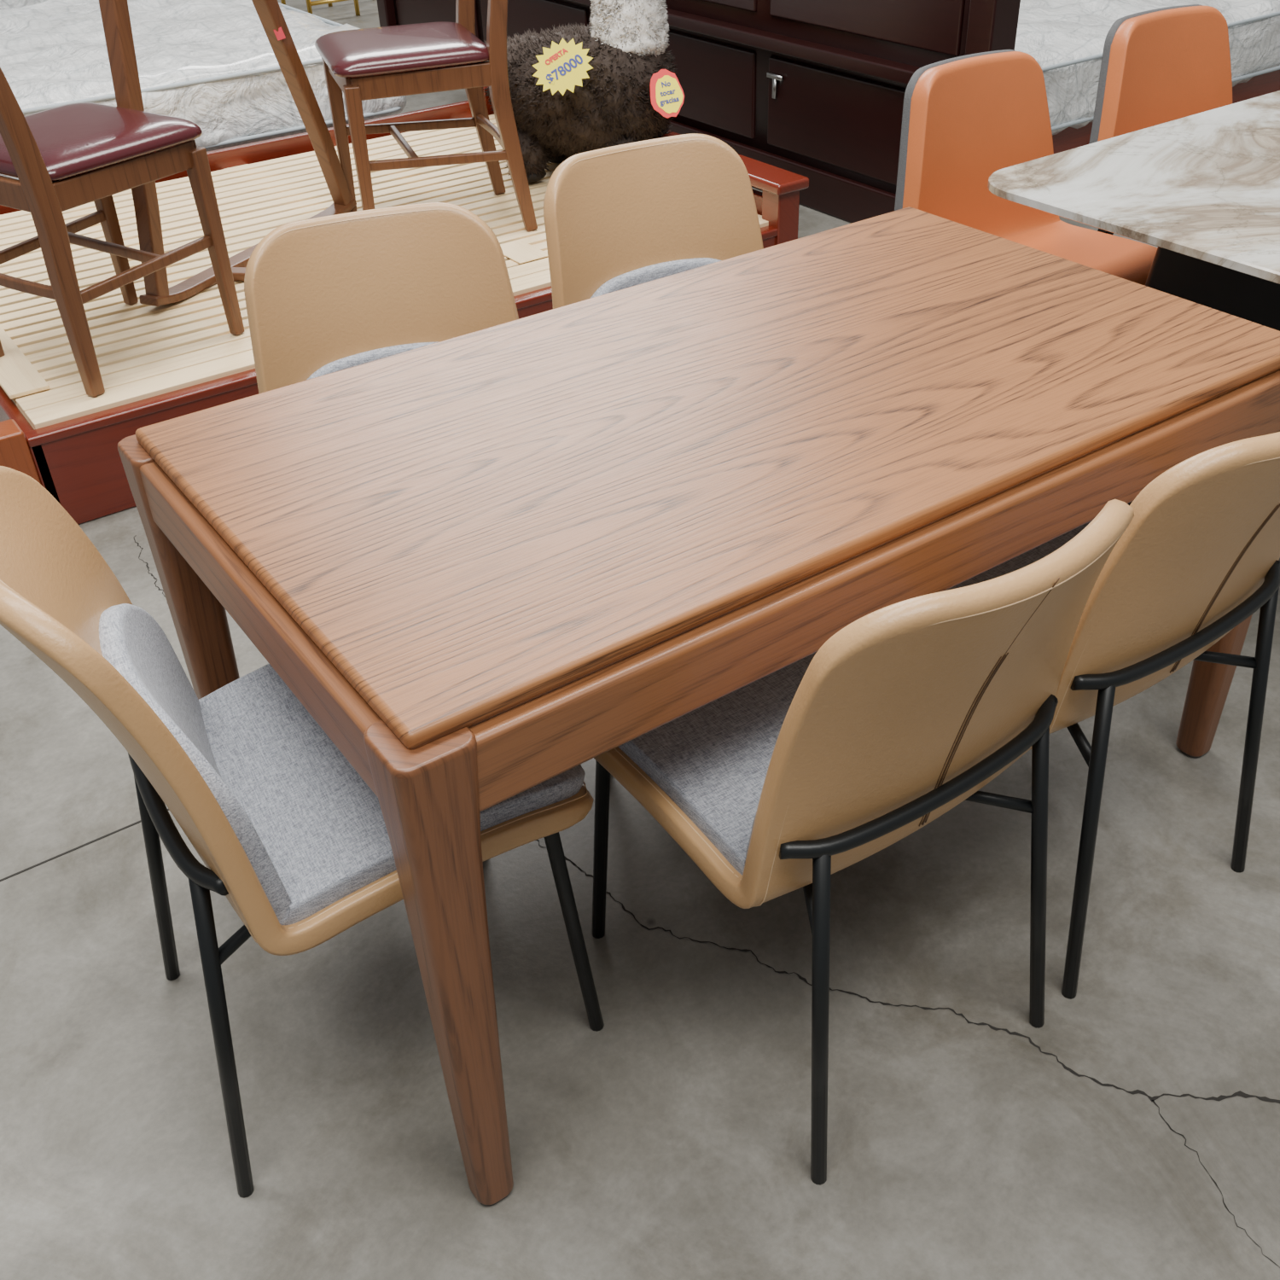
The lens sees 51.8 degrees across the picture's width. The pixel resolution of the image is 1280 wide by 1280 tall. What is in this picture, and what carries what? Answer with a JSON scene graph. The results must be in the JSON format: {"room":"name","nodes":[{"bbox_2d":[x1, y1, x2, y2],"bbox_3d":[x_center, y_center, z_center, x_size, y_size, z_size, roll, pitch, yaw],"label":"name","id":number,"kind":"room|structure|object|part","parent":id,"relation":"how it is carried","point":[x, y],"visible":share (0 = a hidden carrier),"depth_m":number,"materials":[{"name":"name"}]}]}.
{"room":"store","nodes":[
{"label":"store","id":0,"kind":"room"},
{"bbox_2d":[0,0,1279,1279],"bbox_3d":[0.546,-1.719,5.051,18.000,0.100,18.000,-24,41,-27],"label":"floor","id":1,"kind":"structure","parent":0,"point":[671,1139],"depth_m":1.81,"materials":[{"name":"concrete"}]},
{"bbox_2d":[0,0,46,9],"bbox_3d":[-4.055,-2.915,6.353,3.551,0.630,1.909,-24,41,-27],"label":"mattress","id":2,"kind":"object","parent":1,"relation":"on","point":[4,4],"visible":0.02,"depth_m":6.00,"materials":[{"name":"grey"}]},
{"bbox_2d":[0,808,168,881],"bbox_3d":[1.721,-0.813,3.635,18.000,0.001,0.004,-24,41,-27],"label":"joint","id":3,"kind":"object","parent":1,"relation":"on","point":[136,823],"visible":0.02,"depth_m":2.17,"materials":[{"name":"grey concrete"}]},
{"bbox_2d":[133,535,165,596],"bbox_3d":[-0.968,-0.067,2.750,0.054,0.001,0.701,-24,41,-27],"label":"crack","id":4,"kind":"object","parent":1,"relation":"on","point":[136,535],"visible":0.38,"depth_m":2.88,"materials":[{"name":"grey concrete"}]},
{"bbox_2d":[0,0,406,179],"bbox_3d":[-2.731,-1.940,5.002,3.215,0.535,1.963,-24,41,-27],"label":"mattress","id":5,"kind":"object","parent":1,"relation":"on","point":[212,65],"visible":0.51,"depth_m":4.81,"materials":[{"name":"fabric"},{"name":"clear plastic"}]},
{"bbox_2d":[0,465,604,1198],"bbox_3d":[-0.408,0.170,1.638,0.592,0.878,0.486,-19,39,-22],"label":"dining chair","id":6,"kind":"object","parent":1,"relation":"on","point":[282,826],"visible":0.7,"depth_m":1.49,"materials":[{"name":"beige leather"}]},
{"bbox_2d":[98,603,585,925],"bbox_3d":[-0.365,0.062,1.593,0.498,0.287,0.448,-19,39,-22],"label":"seat cushion","id":7,"kind":"object","parent":6,"relation":"on","point":[282,826],"depth_m":1.52,"materials":[{"name":"grey fabric"}]},
{"bbox_3d":[-0.385,0.308,1.749,0.520,0.523,0.433,-19,39,-22],"label":"frame","id":8,"kind":"part","parent":6,"relation":"part of","materials":[{"name":"black metal"}]},
{"bbox_2d":[280,0,360,15],"bbox_3d":[-1.837,-4.356,7.734,0.628,1.212,0.428,-24,41,-27],"label":"display rack","id":9,"kind":"object","parent":1,"relation":"on","point":[309,3],"visible":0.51,"depth_m":7.81,"materials":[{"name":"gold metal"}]},
{"bbox_2d":[244,202,518,393],"bbox_3d":[-0.349,-0.214,2.193,0.486,0.851,0.576,-13,37,-15],"label":"dining chair","id":10,"kind":"object","parent":1,"relation":"on","point":[327,294],"visible":0.21,"depth_m":2.16,"materials":[{"name":"beige leather"}]},
{"bbox_2d":[307,341,439,379],"bbox_3d":[-0.335,-0.273,2.092,0.448,0.245,0.486,-13,37,-15],"label":"seat cushion","id":11,"kind":"object","parent":10,"relation":"on","point":[328,358],"depth_m":2.17,"materials":[{"name":"grey fabric"}]},
{"bbox_2d":[0,86,809,524],"bbox_3d":[-0.976,-1.189,3.995,2.320,0.372,1.830,-24,41,-27],"label":"display platform","id":12,"kind":"object","parent":1,"relation":"on","point":[160,363],"visible":0.33,"depth_m":3.51,"materials":[{"name":"brown wood"}]},
{"bbox_3d":[-1.398,-0.353,2.951,0.090,0.260,0.090,-24,41,-27],"label":"head post","id":13,"kind":"part","parent":12,"relation":"part of","materials":[{"name":"brown wood"}]},
{"bbox_2d":[0,67,244,396],"bbox_3d":[-1.328,-1.096,2.957,0.452,0.953,0.552,20,41,28],"label":"wooden chair","id":14,"kind":"object","parent":12,"relation":"on","point":[66,157],"visible":1,"depth_m":2.93,"materials":[{"name":"brown wood"}]},
{"bbox_3d":[-1.297,-1.139,2.984,0.456,0.055,0.440,20,41,28],"label":"seat","id":15,"kind":"part","parent":14,"relation":"part of","materials":[{"name":"red leather"}]},
{"bbox_2d":[98,0,356,306],"bbox_3d":[-1.005,-1.417,3.457,0.278,0.868,0.890,14,39,22],"label":"table base","id":16,"kind":"object","parent":12,"relation":"on","point":[115,15],"visible":0.65,"depth_m":3.51,"materials":[{"name":"brown wood"}]},
{"bbox_3d":[-1.466,-1.582,4.598,2.160,0.240,0.030,-24,41,-27],"label":"rail","id":17,"kind":"part","parent":12,"relation":"part of","materials":[{"name":"brown wood"}]},
{"bbox_3d":[-0.466,-0.735,3.452,2.160,0.235,0.030,-24,41,-27],"label":"rail","id":18,"kind":"part","parent":12,"relation":"part of","materials":[{"name":"brown wood"}]},
{"bbox_2d":[314,0,537,231],"bbox_3d":[-0.607,-1.647,3.685,0.552,0.955,0.452,-13,37,-14],"label":"wooden chair","id":19,"kind":"object","parent":12,"relation":"on","point":[364,64],"visible":0.97,"depth_m":3.61,"materials":[{"name":"brown wood"}]},
{"bbox_3d":[-0.661,-1.650,3.660,0.440,0.055,0.456,-13,37,-14],"label":"seat","id":20,"kind":"part","parent":19,"relation":"part of","materials":[{"name":"red leather"}]},
{"bbox_3d":[-0.572,-1.969,5.085,0.080,0.340,0.080,-24,41,-27],"label":"post","id":21,"kind":"part","parent":12,"relation":"part of","materials":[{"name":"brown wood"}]},
{"bbox_2d":[483,0,678,182],"bbox_3d":[-0.171,-1.946,3.959,0.768,1.083,0.432,12,38,20],"label":"stool","id":22,"kind":"object","parent":12,"relation":"on","point":[626,40],"visible":0.7,"depth_m":3.98,"materials":[{"name":"brown fur"}]},
{"bbox_2d":[532,38,593,95],"bbox_3d":[-0.225,-1.666,3.829,0.182,0.139,0.094,-9,36,-9],"label":"price tag","id":23,"kind":"object","parent":22,"relation":"attached to","point":[561,66],"visible":1,"depth_m":3.83,"materials":[{"name":"yellow paper"}]},
{"bbox_2d":[650,69,684,118],"bbox_3d":[0.080,-1.616,3.896,0.102,0.123,0.071,4,36,9],"label":"sign","id":24,"kind":"object","parent":22,"relation":"attached to","point":[666,93],"visible":1,"depth_m":3.90,"materials":[{"name":"red"}]},
{"bbox_3d":[0.415,-1.174,3.922,0.080,0.340,0.080,-24,41,-27],"label":"post","id":25,"kind":"part","parent":12,"relation":"part of","materials":[{"name":"brown wood"}]},
{"bbox_2d":[543,133,763,308],"bbox_3d":[0.122,-0.438,2.478,0.486,0.851,0.576,-19,39,-21],"label":"dining chair","id":26,"kind":"object","parent":1,"relation":"on","point":[616,218],"visible":0.19,"depth_m":2.44,"materials":[{"name":"beige leather"}]},
{"bbox_2d":[590,257,721,298],"bbox_3d":[0.143,-0.498,2.379,0.448,0.245,0.486,-19,39,-21],"label":"seat cushion","id":27,"kind":"object","parent":26,"relation":"on","point":[613,276],"depth_m":2.45,"materials":[{"name":"grey fabric"}]},
{"bbox_2d":[376,0,1020,223],"bbox_3d":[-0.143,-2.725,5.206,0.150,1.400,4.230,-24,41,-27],"label":"cabinet","id":28,"kind":"object","parent":1,"relation":"on","point":[814,90],"visible":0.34,"depth_m":4.54,"materials":[{"name":"brown wood"}]},
{"bbox_3d":[-1.311,-3.666,6.582,0.110,1.400,0.100,-24,41,-27],"label":"post","id":29,"kind":"part","parent":28,"relation":"part of","materials":[{"name":"brown wood"}]},
{"bbox_3d":[-0.997,-3.118,6.453,0.042,0.300,0.840,-24,41,-27],"label":"raised panel","id":30,"kind":"part","parent":28,"relation":"part of","materials":[{"name":"brown wood"}]},
{"bbox_3d":[-0.463,-2.688,5.824,0.042,0.300,0.900,-24,41,-27],"label":"raised panel","id":31,"kind":"part","parent":28,"relation":"part of","materials":[{"name":"brown wood"}]},
{"bbox_3d":[0.168,-2.180,5.081,0.042,0.300,0.900,-24,41,-27],"label":"raised panel","id":32,"kind":"part","parent":28,"relation":"part of","materials":[{"name":"brown wood"}]},
{"bbox_3d":[0.148,-2.684,4.719,0.042,0.680,0.900,-24,41,-27],"label":"raised panel","id":33,"kind":"part","parent":28,"relation":"part of","materials":[{"name":"brown wood"}]},
{"bbox_3d":[-0.122,-2.214,5.573,0.050,0.140,3.970,-24,41,-27],"label":"rail","id":34,"kind":"part","parent":28,"relation":"part of","materials":[{"name":"brown wood"}]},
{"bbox_3d":[0.725,-1.732,4.425,0.042,0.300,0.880,-24,41,-27],"label":"raised panel","id":35,"kind":"part","parent":28,"relation":"part of","materials":[{"name":"brown wood"}]},
{"bbox_3d":[0.705,-2.236,4.063,0.042,0.680,0.880,-24,41,-27],"label":"raised panel","id":36,"kind":"part","parent":28,"relation":"part of","materials":[{"name":"brown wood"}]},
{"bbox_3d":[1.025,-1.785,3.830,0.110,1.400,0.100,-24,41,-27],"label":"post","id":37,"kind":"part","parent":28,"relation":"part of","materials":[{"name":"brown wood"}]},
{"bbox_2d":[117,206,1279,1204],"bbox_3d":[0.150,-0.045,2.013,1.467,0.750,0.848,-24,41,-27],"label":"dining table","id":38,"kind":"object","parent":1,"relation":"on","point":[487,564],"visible":0.92,"depth_m":1.60,"materials":[{"name":"brown wood"}]},
{"bbox_3d":[-0.632,0.032,1.964,0.088,0.727,0.088,-24,41,-27],"label":"leg","id":39,"kind":"part","parent":38,"relation":"part of","materials":[{"name":"brown wood"}]},
{"bbox_3d":[-0.196,0.383,1.450,0.088,0.727,0.088,-24,41,-27],"label":"leg","id":40,"kind":"part","parent":38,"relation":"part of","materials":[{"name":"brown wood"}]},
{"bbox_3d":[0.932,-0.110,2.071,0.088,0.727,0.088,-24,41,-27],"label":"leg","id":41,"kind":"part","parent":38,"relation":"part of","materials":[{"name":"brown wood"}]},
{"bbox_2d":[591,499,1134,1184],"bbox_3d":[0.237,0.148,1.655,0.486,0.851,0.576,-24,41,-27],"label":"dining chair","id":42,"kind":"object","parent":1,"relation":"on","point":[794,776],"visible":0.81,"depth_m":1.42,"materials":[{"name":"beige leather"}]},
{"bbox_2d":[618,651,816,875],"bbox_3d":[0.203,0.043,1.632,0.448,0.234,0.483,-24,41,-27],"label":"seat cushion","id":43,"kind":"object","parent":42,"relation":"on","point":[717,771],"depth_m":1.55,"materials":[{"name":"grey fabric"}]},
{"bbox_3d":[0.236,0.276,1.758,0.433,0.523,0.520,-24,41,-27],"label":"frame","id":44,"kind":"part","parent":42,"relation":"part of","materials":[{"name":"black metal"}]},
{"bbox_2d":[537,839,1279,1103],"bbox_3d":[0.408,0.453,1.947,0.677,0.001,1.084,-24,41,-27],"label":"crack","id":45,"kind":"object","parent":1,"relation":"on","point":[1240,1093],"visible":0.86,"depth_m":1.82,"materials":[{"name":"grey concrete"}]},
{"bbox_2d":[894,49,1157,285],"bbox_3d":[0.838,-0.776,2.892,0.470,0.872,0.522,-21,40,-24],"label":"upholstered chair","id":46,"kind":"object","parent":1,"relation":"on","point":[967,119],"visible":0.46,"depth_m":2.83,"materials":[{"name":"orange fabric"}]},
{"bbox_2d":[946,431,1279,998],"bbox_3d":[0.616,-0.024,1.874,0.486,0.851,0.576,-24,41,-28],"label":"dining chair","id":47,"kind":"object","parent":1,"relation":"on","point":[1198,555],"visible":0.47,"depth_m":1.61,"materials":[{"name":"beige leather"}]},
{"bbox_2d":[946,520,1092,590],"bbox_3d":[0.581,-0.129,1.851,0.448,0.234,0.483,-24,41,-28],"label":"seat cushion","id":48,"kind":"object","parent":47,"relation":"on","point":[1041,551],"depth_m":1.92,"materials":[{"name":"grey fabric"}]},
{"bbox_3d":[0.614,0.104,1.977,0.433,0.523,0.520,-24,41,-28],"label":"frame","id":49,"kind":"part","parent":47,"relation":"part of","materials":[{"name":"black metal"}]},
{"bbox_2d":[987,90,1279,505],"bbox_3d":[1.550,-0.638,2.752,1.616,0.758,0.916,-24,41,-27],"label":"table","id":50,"kind":"object","parent":1,"relation":"on","point":[1202,189],"visible":0.43,"depth_m":2.44,"materials":[{"name":"white stone"}]},
{"bbox_2d":[1014,0,1279,153],"bbox_3d":[1.431,-2.562,5.684,2.649,0.472,2.048,-24,41,-27],"label":"mattress","id":51,"kind":"object","parent":1,"relation":"on","point":[1066,38],"visible":0.23,"depth_m":5.10,"materials":[{"name":"clear plastic wrap"},{"name":"white fabric"}]},
{"bbox_2d":[1088,4,1232,234],"bbox_3d":[1.368,-1.028,3.214,0.470,0.872,0.522,-19,39,-22],"label":"upholstered chair","id":52,"kind":"object","parent":1,"relation":"on","point":[1162,65],"visible":0.37,"depth_m":3.14,"materials":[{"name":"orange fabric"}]},
{"bbox_2d":[1152,1099,1278,1266],"bbox_3d":[0.712,0.672,1.624,0.076,0.001,0.247,-24,41,-27],"label":"crack","id":53,"kind":"object","parent":1,"relation":"on","point":[1154,1102],"visible":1,"depth_m":1.64,"materials":[{"name":"grey concrete"}]}
]}

